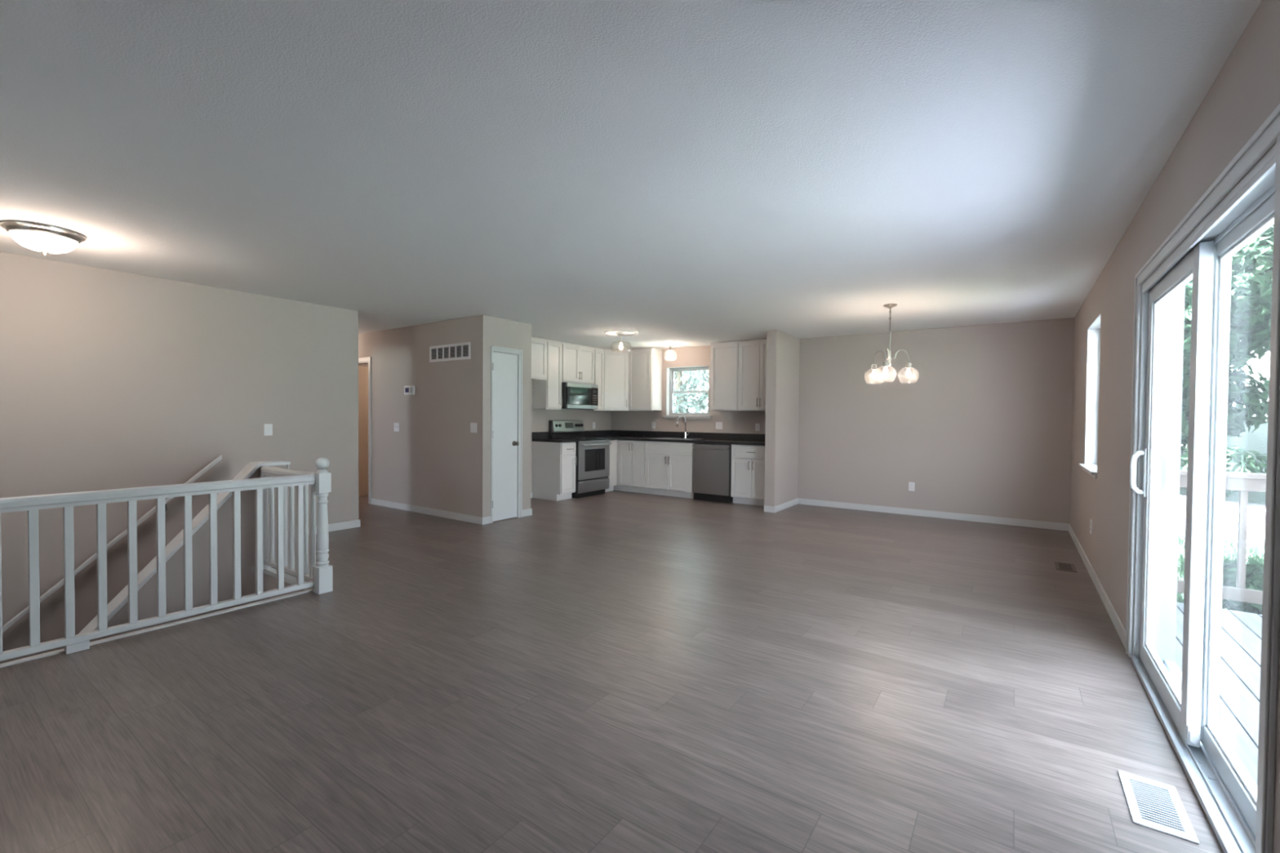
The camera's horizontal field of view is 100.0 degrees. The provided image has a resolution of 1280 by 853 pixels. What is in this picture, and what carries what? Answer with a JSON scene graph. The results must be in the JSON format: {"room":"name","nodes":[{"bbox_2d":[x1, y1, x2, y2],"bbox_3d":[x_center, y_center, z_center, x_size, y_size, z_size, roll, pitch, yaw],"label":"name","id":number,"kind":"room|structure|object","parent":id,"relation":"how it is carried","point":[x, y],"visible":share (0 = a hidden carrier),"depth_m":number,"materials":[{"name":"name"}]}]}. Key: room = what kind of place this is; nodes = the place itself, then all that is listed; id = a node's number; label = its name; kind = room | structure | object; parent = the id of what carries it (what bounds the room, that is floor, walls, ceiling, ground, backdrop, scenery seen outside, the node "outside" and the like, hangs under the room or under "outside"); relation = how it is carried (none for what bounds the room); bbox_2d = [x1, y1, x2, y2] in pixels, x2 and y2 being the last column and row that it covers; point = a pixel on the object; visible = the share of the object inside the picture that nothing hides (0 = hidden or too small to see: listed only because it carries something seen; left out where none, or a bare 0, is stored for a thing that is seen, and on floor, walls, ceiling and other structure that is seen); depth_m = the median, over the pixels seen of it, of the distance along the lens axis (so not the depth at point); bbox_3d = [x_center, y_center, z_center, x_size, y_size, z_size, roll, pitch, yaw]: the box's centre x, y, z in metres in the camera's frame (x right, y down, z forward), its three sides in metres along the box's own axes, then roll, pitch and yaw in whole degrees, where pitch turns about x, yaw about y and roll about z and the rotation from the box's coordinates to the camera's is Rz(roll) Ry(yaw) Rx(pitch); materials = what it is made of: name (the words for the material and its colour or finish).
{"room":"empty living room","nodes":[
{"label":"empty living room","id":0,"kind":"room"},
{"bbox_2d":[0,251,359,663],"bbox_3d":[-4.684,0.945,4.047,0.120,4.440,5.059,1,1,35],"label":"wall","id":1,"kind":"structure","parent":0,"point":[109,380],"depth_m":4.55,"materials":[{"name":"beige paint"}]},
{"bbox_2d":[2,454,222,632],"bbox_3d":[-4.471,1.185,4.183,0.082,1.822,2.000,1,1,35],"label":"wall handrail","id":2,"kind":"object","parent":1,"relation":"attached to","point":[109,544],"visible":0.68,"depth_m":4.30,"materials":[{"name":"grey paint"}]},
{"bbox_2d":[264,423,272,435],"bbox_3d":[-3.686,0.033,5.331,0.018,0.116,0.072,1,1,35],"label":"light switch","id":3,"kind":"object","parent":1,"relation":"attached to","point":[268,427],"visible":1,"depth_m":5.33,"materials":[{"name":"white plastic"}]},
{"bbox_2d":[293,519,360,537],"bbox_3d":[-4.314,1.085,6.215,2.013,0.083,1.115,1,1,35],"label":"baseboard","id":4,"kind":"structure","parent":1,"relation":"attached to","point":[354,523],"depth_m":5.94,"materials":[{"name":"grey paint"}]},
{"bbox_2d":[89,465,286,642],"bbox_3d":[-3.682,1.557,3.699,0.093,2.445,2.220,1,1,35],"label":"wall","id":5,"kind":"structure","parent":0,"point":[147,593],"depth_m":4.12,"materials":[{"name":"beige paint"}]},
{"bbox_2d":[78,460,290,640],"bbox_3d":[-3.677,1.423,3.703,0.173,2.237,2.235,1,1,35],"label":"trim","id":6,"kind":"structure","parent":5,"relation":"attached to","point":[121,599],"depth_m":3.96,"materials":[{"name":"grey paint"}]},
{"bbox_2d":[262,573,304,599],"bbox_3d":[-3.974,2.002,3.195,2.055,1.570,3.290,1,1,35],"label":"wall","id":7,"kind":"structure","parent":0,"point":[269,583],"depth_m":4.33,"materials":[{"name":"beige paint"}]},
{"bbox_2d":[0,567,312,667],"bbox_3d":[-3.582,1.205,2.929,0.935,0.038,3.080,1,1,35],"label":"trim","id":8,"kind":"structure","parent":7,"relation":"attached to","point":[289,579],"depth_m":3.30,"materials":[{"name":"grey paint"}]},
{"bbox_2d":[358,364,368,366],"bbox_3d":[-5.956,-0.136,7.786,0.120,2.440,9.761,1,1,35],"label":"wall","id":9,"kind":"structure","parent":0,"point":[363,365],"depth_m":9.32,"materials":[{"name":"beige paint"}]},
{"bbox_2d":[358,315,491,517],"bbox_3d":[-3.519,-0.112,7.501,4.205,2.440,0.120,1,1,35],"label":"wall","id":10,"kind":"structure","parent":0,"point":[434,460],"depth_m":6.82,"materials":[{"name":"beige paint"}]},
{"bbox_2d":[358,356,371,503],"bbox_3d":[-3.936,0.046,8.241,0.880,2.090,0.886,1,1,35],"label":"door","id":11,"kind":"structure","parent":10,"relation":"in","point":[364,372],"depth_m":8.24,"materials":[{"name":"grey paint"}]},
{"bbox_2d":[394,422,399,431],"bbox_3d":[-3.299,0.009,7.265,0.118,0.116,0.018,1,1,35],"label":"light switch","id":12,"kind":"object","parent":10,"relation":"attached to","point":[396,424],"visible":1,"depth_m":7.26,"materials":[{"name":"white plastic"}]},
{"bbox_2d":[404,385,414,395],"bbox_3d":[-3.033,-0.475,7.063,0.210,0.124,0.034,1,1,35],"label":"thermostat","id":13,"kind":"object","parent":10,"relation":"attached to","point":[410,389],"visible":1,"depth_m":7.04,"materials":[{"name":"white plastic"}]},
{"bbox_2d":[370,497,491,524],"bbox_3d":[-2.795,1.082,7.000,2.436,0.083,0.127,1,1,35],"label":"baseboard","id":14,"kind":"structure","parent":10,"relation":"attached to","point":[469,518],"depth_m":6.79,"materials":[{"name":"grey paint"}]},
{"bbox_2d":[429,342,471,362],"bbox_3d":[-2.338,-0.908,6.588,0.810,0.200,0.008,1,1,35],"label":"air vent","id":15,"kind":"object","parent":10,"relation":"in","point":[460,351],"visible":1,"depth_m":6.57,"materials":[{"name":"white plastic"}]},
{"bbox_2d":[470,422,476,432],"bbox_3d":[-1.966,0.014,6.335,0.118,0.116,0.018,1,1,35],"label":"light switch","id":16,"kind":"object","parent":10,"relation":"attached to","point":[473,425],"visible":1,"depth_m":6.34,"materials":[{"name":"white plastic"}]},
{"bbox_2d":[491,316,531,517],"bbox_3d":[-1.627,-0.081,6.644,0.120,2.440,0.640,1,1,35],"label":"wall","id":17,"kind":"structure","parent":0,"point":[505,333],"depth_m":6.78,"materials":[{"name":"beige paint"}]},
{"bbox_2d":[490,346,522,523],"bbox_3d":[-1.618,0.095,6.537,0.179,2.092,0.473,1,1,22],"label":"door","id":18,"kind":"structure","parent":17,"relation":"in","point":[506,369],"depth_m":6.54,"materials":[{"name":"white paint"}]},
{"bbox_2d":[522,508,532,516],"bbox_3d":[-1.487,1.095,6.864,0.128,0.083,0.179,1,1,35],"label":"baseboard","id":19,"kind":"structure","parent":17,"relation":"attached to","point":[528,512],"depth_m":6.83,"materials":[{"name":"grey paint"}]},
{"bbox_2d":[530,379,611,492],"bbox_3d":[-1.445,-0.120,8.749,0.120,2.440,3.021,1,1,35],"label":"wall","id":20,"kind":"structure","parent":0,"point":[540,418],"depth_m":8.96,"materials":[{"name":"beige paint"}]},
{"bbox_2d":[531,337,546,379],"bbox_3d":[-1.820,-1.010,7.796,0.320,0.614,1.008,1,1,35],"label":"upper cabinet","id":21,"kind":"object","parent":20,"relation":"attached to","point":[539,345],"visible":0.26,"depth_m":8.00,"materials":[{"name":"white paint"}]},
{"bbox_2d":[531,431,548,439],"bbox_3d":[-1.568,0.139,8.454,0.020,0.105,0.350,1,1,35],"label":"backsplash","id":22,"kind":"structure","parent":20,"relation":"attached to","point":[535,435],"depth_m":8.43,"materials":[{"name":"black stone"}]},
{"bbox_2d":[532,339,562,409],"bbox_3d":[-1.423,-0.794,8.341,0.356,1.060,0.328,1,1,35],"label":"upper cabinet","id":23,"kind":"object","parent":20,"relation":"attached to","point":[546,393],"visible":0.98,"depth_m":8.25,"materials":[{"name":"white paint"}]},
{"bbox_2d":[561,342,594,384],"bbox_3d":[-1.100,-1.017,8.798,0.356,0.626,0.788,1,1,35],"label":"upper cabinet","id":24,"kind":"object","parent":20,"relation":"attached to","point":[577,360],"visible":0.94,"depth_m":8.68,"materials":[{"name":"white paint"}]},
{"bbox_2d":[561,382,598,408],"bbox_3d":[-1.081,-0.493,8.790,0.397,0.414,0.772,1,1,35],"label":"microwave oven","id":25,"kind":"object","parent":24,"relation":"attached to","point":[574,395],"visible":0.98,"depth_m":8.61,"materials":[{"name":"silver metal"}]},
{"bbox_2d":[580,347,604,410],"bbox_3d":[-0.802,-0.806,9.231,0.356,1.060,0.250,1,1,35],"label":"upper cabinet","id":26,"kind":"object","parent":20,"relation":"attached to","point":[598,353],"visible":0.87,"depth_m":9.17,"materials":[{"name":"white paint"}]},
{"bbox_2d":[0,489,1223,852],"bbox_3d":[-1.871,1.294,4.962,10.100,0.250,10.070,1,1,35],"label":"floor","id":27,"kind":"structure","parent":0,"point":[614,671],"depth_m":2.37,"materials":[{"name":"grey wood"}]},
{"bbox_2d":[0,457,333,661],"bbox_3d":[-3.529,0.712,2.896,1.049,0.967,3.097,1,1,35],"label":"stair railing","id":28,"kind":"object","parent":27,"relation":"on","point":[275,489],"visible":1,"depth_m":3.25,"materials":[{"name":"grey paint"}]},
{"bbox_2d":[532,441,576,501],"bbox_3d":[-1.312,0.672,8.286,0.650,0.876,0.332,1,1,35],"label":"base cabinet","id":29,"kind":"object","parent":27,"relation":"on","point":[553,464],"visible":0.99,"depth_m":8.15,"materials":[{"name":"white paint"}]},
{"bbox_2d":[531,431,577,442],"bbox_3d":[-1.315,0.163,8.278,0.638,0.143,0.350,1,1,35],"label":"countertop","id":30,"kind":"structure","parent":29,"relation":"on","point":[535,436],"depth_m":8.30,"materials":[{"name":"black stone"}]},
{"bbox_2d":[549,420,611,497],"bbox_3d":[-0.942,0.504,8.709,0.712,1.202,0.776,1,1,35],"label":"range","id":31,"kind":"object","parent":27,"relation":"on","point":[592,453],"visible":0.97,"depth_m":8.58,"materials":[{"name":"silver metal"}]},
{"bbox_2d":[551,436,610,439],"bbox_3d":[-0.959,0.191,8.716,0.605,0.017,0.776,1,1,35],"label":"cooktop","id":32,"kind":"object","parent":31,"relation":"in","point":[559,437],"depth_m":8.64,"materials":[{"name":"black glass"}]},
{"bbox_2d":[604,440,647,493],"bbox_3d":[-0.303,0.661,9.274,1.175,0.876,0.868,1,1,35],"label":"base cabinet","id":33,"kind":"object","parent":27,"relation":"on","point":[627,457],"visible":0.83,"depth_m":9.00,"materials":[{"name":"white paint"}]},
{"bbox_2d":[582,430,764,445],"bbox_3d":[0.598,0.171,8.640,3.368,0.143,0.870,1,1,35],"label":"countertop","id":34,"kind":"structure","parent":33,"relation":"on","point":[753,439],"depth_m":8.83,"materials":[{"name":"black stone"}]},
{"bbox_2d":[652,437,702,439],"bbox_3d":[0.599,0.289,8.737,0.840,0.187,0.470,1,1,35],"label":"sink","id":35,"kind":"object","parent":34,"relation":"in","point":[675,438],"visible":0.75,"depth_m":8.75,"materials":[{"name":"silver metal"}]},
{"bbox_2d":[675,416,689,438],"bbox_3d":[0.721,0.013,8.943,0.237,0.372,0.065,1,1,13],"label":"kitchen faucet","id":36,"kind":"object","parent":34,"relation":"on","point":[677,425],"visible":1,"depth_m":8.93,"materials":[{"name":"silver metal"}]},
{"bbox_2d":[644,440,694,498],"bbox_3d":[0.610,0.678,8.769,0.900,0.876,0.650,1,1,35],"label":"base cabinet","id":37,"kind":"object","parent":27,"relation":"on","point":[668,465],"visible":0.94,"depth_m":8.53,"materials":[{"name":"white paint"}]},
{"bbox_2d":[692,443,733,503],"bbox_3d":[1.234,0.695,8.327,0.610,0.868,0.627,1,1,35],"label":"dishwasher","id":38,"kind":"object","parent":27,"relation":"on","point":[712,463],"visible":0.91,"depth_m":8.06,"materials":[{"name":"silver metal"}]},
{"bbox_2d":[730,444,764,506],"bbox_3d":[1.766,0.702,7.963,0.655,0.876,0.650,1,1,35],"label":"base cabinet","id":39,"kind":"object","parent":27,"relation":"on","point":[748,461],"visible":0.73,"depth_m":7.77,"materials":[{"name":"white paint"}]},
{"bbox_2d":[1053,561,1077,572],"bbox_3d":[3.682,1.215,4.648,0.140,0.006,0.305,1,1,35],"label":"floor vent","id":40,"kind":"object","parent":27,"relation":"in","point":[1059,566],"visible":1,"depth_m":4.64,"materials":[{"name":"metal"}]},
{"bbox_2d":[1118,770,1199,844],"bbox_3d":[1.712,1.254,1.786,0.150,0.006,0.305,1,1,35],"label":"floor vent","id":41,"kind":"object","parent":27,"relation":"in","point":[1150,805],"visible":1,"depth_m":1.77,"materials":[{"name":"white metal"}]},
{"bbox_2d":[0,0,1262,350],"bbox_3d":[-1.851,-1.330,4.912,10.100,0.120,10.070,1,1,35],"label":"ceiling","id":42,"kind":"structure","parent":0,"point":[682,173],"depth_m":2.33,"materials":[{"name":"white paint"}]},
{"bbox_2d":[0,220,85,254],"bbox_3d":[-3.825,-1.180,3.450,0.372,0.156,0.372,1,1,35],"label":"ceiling light","id":43,"kind":"object","parent":42,"relation":"attached to","point":[46,239],"visible":1,"depth_m":3.37,"materials":[{"name":"white glass"}]},
{"bbox_2d":[604,329,638,350],"bbox_3d":[-0.262,-1.169,7.458,0.480,0.275,0.480,1,1,35],"label":"ceiling light","id":44,"kind":"object","parent":42,"relation":"attached to","point":[620,333],"visible":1,"depth_m":7.43,"materials":[{"name":"white glass"}]},
{"bbox_2d":[666,343,674,356],"bbox_3d":[0.486,-1.190,8.619,0.216,0.265,0.216,1,1,35],"label":"ceiling light","id":45,"kind":"object","parent":42,"relation":"attached to","point":[668,344],"visible":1,"depth_m":8.60,"materials":[{"name":"white glass"}]},
{"bbox_2d":[866,303,919,383],"bbox_3d":[2.538,-0.847,5.477,0.525,0.800,0.481,1,1,35],"label":"chandelier","id":46,"kind":"object","parent":42,"relation":"hanging from","point":[885,363],"visible":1,"depth_m":5.50,"materials":[{"name":"silver metal"}]},
{"bbox_2d":[764,329,799,506],"bbox_3d":[2.021,-0.071,7.601,0.141,2.440,0.940,1,1,35],"label":"wall partition","id":47,"kind":"structure","parent":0,"point":[782,362],"depth_m":7.37,"materials":[{"name":"beige paint"}]},
{"bbox_2d":[611,317,1074,524],"bbox_3d":[0.974,-0.106,9.001,10.100,2.440,0.159,1,1,35],"label":"wall","id":48,"kind":"structure","parent":0,"point":[984,428],"depth_m":6.93,"materials":[{"name":"beige paint"}]},
{"bbox_2d":[590,349,638,411],"bbox_3d":[-0.446,-0.808,9.509,0.623,1.060,0.613,1,1,35],"label":"upper cabinet","id":49,"kind":"object","parent":48,"relation":"attached to","point":[615,361],"visible":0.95,"depth_m":9.30,"materials":[{"name":"white paint"}]},
{"bbox_2d":[628,347,662,410],"bbox_3d":[0.089,-0.801,9.314,0.494,1.060,0.320,1,1,35],"label":"upper cabinet","id":50,"kind":"object","parent":48,"relation":"attached to","point":[645,365],"visible":1,"depth_m":9.18,"materials":[{"name":"white paint"}]},
{"bbox_2d":[651,422,655,428],"bbox_3d":[0.236,-0.024,9.414,0.072,0.116,0.008,1,1,35],"label":"wall outlet","id":51,"kind":"object","parent":48,"relation":"attached to","point":[653,424],"visible":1,"depth_m":9.41,"materials":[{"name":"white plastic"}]},
{"bbox_2d":[582,430,764,440],"bbox_3d":[0.599,0.152,8.638,3.365,0.105,0.867,1,1,35],"label":"backsplash","id":52,"kind":"structure","parent":48,"relation":"attached to","point":[748,437],"depth_m":9.12,"materials":[{"name":"black stone"}]},
{"bbox_2d":[662,365,711,418],"bbox_3d":[0.824,-0.571,9.069,0.920,0.875,0.190,1,1,35],"label":"window","id":53,"kind":"structure","parent":48,"relation":"in","point":[670,391],"depth_m":9.21,"materials":[{"name":"grey"}]},
{"bbox_2d":[715,422,722,429],"bbox_3d":[1.275,-0.014,8.684,0.118,0.116,0.018,1,1,35],"label":"light switch","id":54,"kind":"object","parent":48,"relation":"attached to","point":[718,424],"visible":1,"depth_m":8.68,"materials":[{"name":"white plastic"}]},
{"bbox_2d":[710,341,738,410],"bbox_3d":[1.381,-0.773,8.413,0.478,1.060,0.320,1,1,35],"label":"upper cabinet","id":55,"kind":"object","parent":48,"relation":"attached to","point":[724,359],"visible":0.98,"depth_m":8.29,"materials":[{"name":"white paint"}]},
{"bbox_2d":[737,338,766,410],"bbox_3d":[1.850,-0.763,8.065,0.685,1.060,0.356,1,1,35],"label":"upper cabinet","id":56,"kind":"object","parent":48,"relation":"attached to","point":[752,353],"visible":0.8,"depth_m":8.02,"materials":[{"name":"white paint"}]},
{"bbox_2d":[755,423,759,431],"bbox_3d":[1.819,0.012,8.311,0.072,0.116,0.008,1,1,35],"label":"wall outlet","id":57,"kind":"object","parent":48,"relation":"attached to","point":[757,425],"visible":1,"depth_m":8.31,"materials":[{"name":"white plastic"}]},
{"bbox_2d":[908,481,915,491],"bbox_3d":[3.587,0.793,7.089,0.072,0.116,0.008,1,1,35],"label":"wall outlet","id":58,"kind":"object","parent":48,"relation":"attached to","point":[911,485],"visible":1,"depth_m":7.08,"materials":[{"name":"white plastic"}]},
{"bbox_2d":[764,497,1068,530],"bbox_3d":[3.302,1.135,6.714,3.304,0.083,0.956,1,1,35],"label":"baseboard","id":59,"kind":"structure","parent":48,"relation":"attached to","point":[997,520],"depth_m":6.99,"materials":[{"name":"grey paint"}]},
{"bbox_2d":[1070,0,1279,852],"bbox_3d":[2.213,0.035,2.091,0.159,2.440,9.761,1,1,35],"label":"wall","id":60,"kind":"structure","parent":0,"point":[1245,92],"depth_m":3.07,"materials":[{"name":"beige paint"}]},
{"bbox_2d":[1078,313,1100,478],"bbox_3d":[3.922,-0.246,4.577,0.190,1.305,1.020,1,1,35],"label":"window","id":61,"kind":"structure","parent":60,"relation":"in","point":[1090,466],"depth_m":4.95,"materials":[{"name":"grey plastic"}]},
{"bbox_2d":[1089,519,1092,533],"bbox_3d":[3.751,0.832,4.467,0.008,0.116,0.072,1,1,35],"label":"wall outlet","id":62,"kind":"object","parent":60,"relation":"attached to","point":[1091,525],"visible":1,"depth_m":4.45,"materials":[{"name":"white plastic"}]},
{"bbox_2d":[1068,524,1125,648],"bbox_3d":[2.130,1.212,2.157,0.013,0.083,9.748,1,1,35],"label":"baseboard","id":63,"kind":"structure","parent":60,"relation":"attached to","point":[1116,620],"depth_m":3.81,"materials":[{"name":"grey paint"}]},
{"bbox_2d":[1125,103,1279,852],"bbox_3d":[2.176,0.225,2.076,0.197,2.060,1.960,1,1,35],"label":"door","id":64,"kind":"structure","parent":60,"relation":"in","point":[1239,812],"depth_m":2.05,"materials":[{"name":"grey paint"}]},
{"label":"outside","id":65,"kind":"structure","parent":0,"visible":0},
{"bbox_2d":[685,352,1270,608],"bbox_3d":[9.901,-0.570,8.938,54.000,7.350,70.000,1,1,35],"label":"ground","id":66,"kind":"structure","parent":65,"point":[1256,441],"depth_m":14.46,"materials":[{"name":"green plant"}]},
{"bbox_2d":[672,370,708,413],"bbox_3d":[1.138,-2.620,16.540,5.091,8.062,4.225,0,1,-20],"label":"tree","id":67,"kind":"object","parent":66,"relation":"on","point":[681,402],"visible":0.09,"depth_m":16.37,"materials":[{"name":"green plant"}]},
{"bbox_2d":[1174,601,1262,785],"bbox_3d":[2.576,1.521,-0.166,3.028,0.260,8.640,1,1,35],"label":"deck","id":68,"kind":"object","parent":66,"relation":"on","point":[1241,631],"visible":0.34,"depth_m":2.85,"materials":[{"name":"white wood"}]},
{"bbox_2d":[1177,469,1266,604],"bbox_3d":[4.977,0.844,3.282,2.960,1.000,0.182,1,1,35],"label":"deck railing","id":69,"kind":"object","parent":68,"relation":"on","point":[1243,482],"visible":0.23,"depth_m":3.81,"materials":[{"name":"white wood"}]},
{"bbox_2d":[1176,517,1264,607],"bbox_3d":[7.841,1.726,6.593,3.516,0.330,7.755,1,1,41],"label":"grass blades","id":70,"kind":"object","parent":66,"relation":"on","point":[1255,552],"visible":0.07,"depth_m":7.55,"materials":[{"name":"green plant"}]},
{"bbox_2d":[1180,444,1266,496],"bbox_3d":[11.569,0.888,10.866,1.548,1.050,1.621,0,1,-17],"label":"shrub","id":71,"kind":"object","parent":66,"relation":"on","point":[1236,460],"visible":0.3,"depth_m":10.35,"materials":[{"name":"green plant"}]},
{"bbox_2d":[1180,225,1273,454],"bbox_3d":[14.037,-3.291,13.361,5.468,8.454,5.029,1,1,35],"label":"tree","id":72,"kind":"object","parent":66,"relation":"on","point":[1251,277],"visible":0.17,"depth_m":12.43,"materials":[{"name":"green plant"}]},
{"bbox_2d":[1184,224,1274,311],"bbox_3d":[7.351,-3.228,9.236,6.460,10.127,5.273,1,1,8],"label":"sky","id":73,"kind":"structure","parent":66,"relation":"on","point":[1188,287],"depth_m":8.65,"materials":[{"name":"white"}]},
{"bbox_2d":[1222,557,1263,614],"bbox_3d":[5.742,1.547,4.848,0.952,0.606,0.999,1,1,35],"label":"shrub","id":74,"kind":"object","parent":66,"relation":"on","point":[1254,570],"visible":0.34,"depth_m":4.90,"materials":[{"name":"green plant"}]},
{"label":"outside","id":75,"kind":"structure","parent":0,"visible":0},
{"bbox_2d":[1177,495,1265,544],"bbox_3d":[12.500,1.595,8.009,9.000,0.571,3.493,1,1,35],"label":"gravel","id":76,"kind":"object","parent":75,"point":[1255,512],"visible":0.16,"depth_m":9.21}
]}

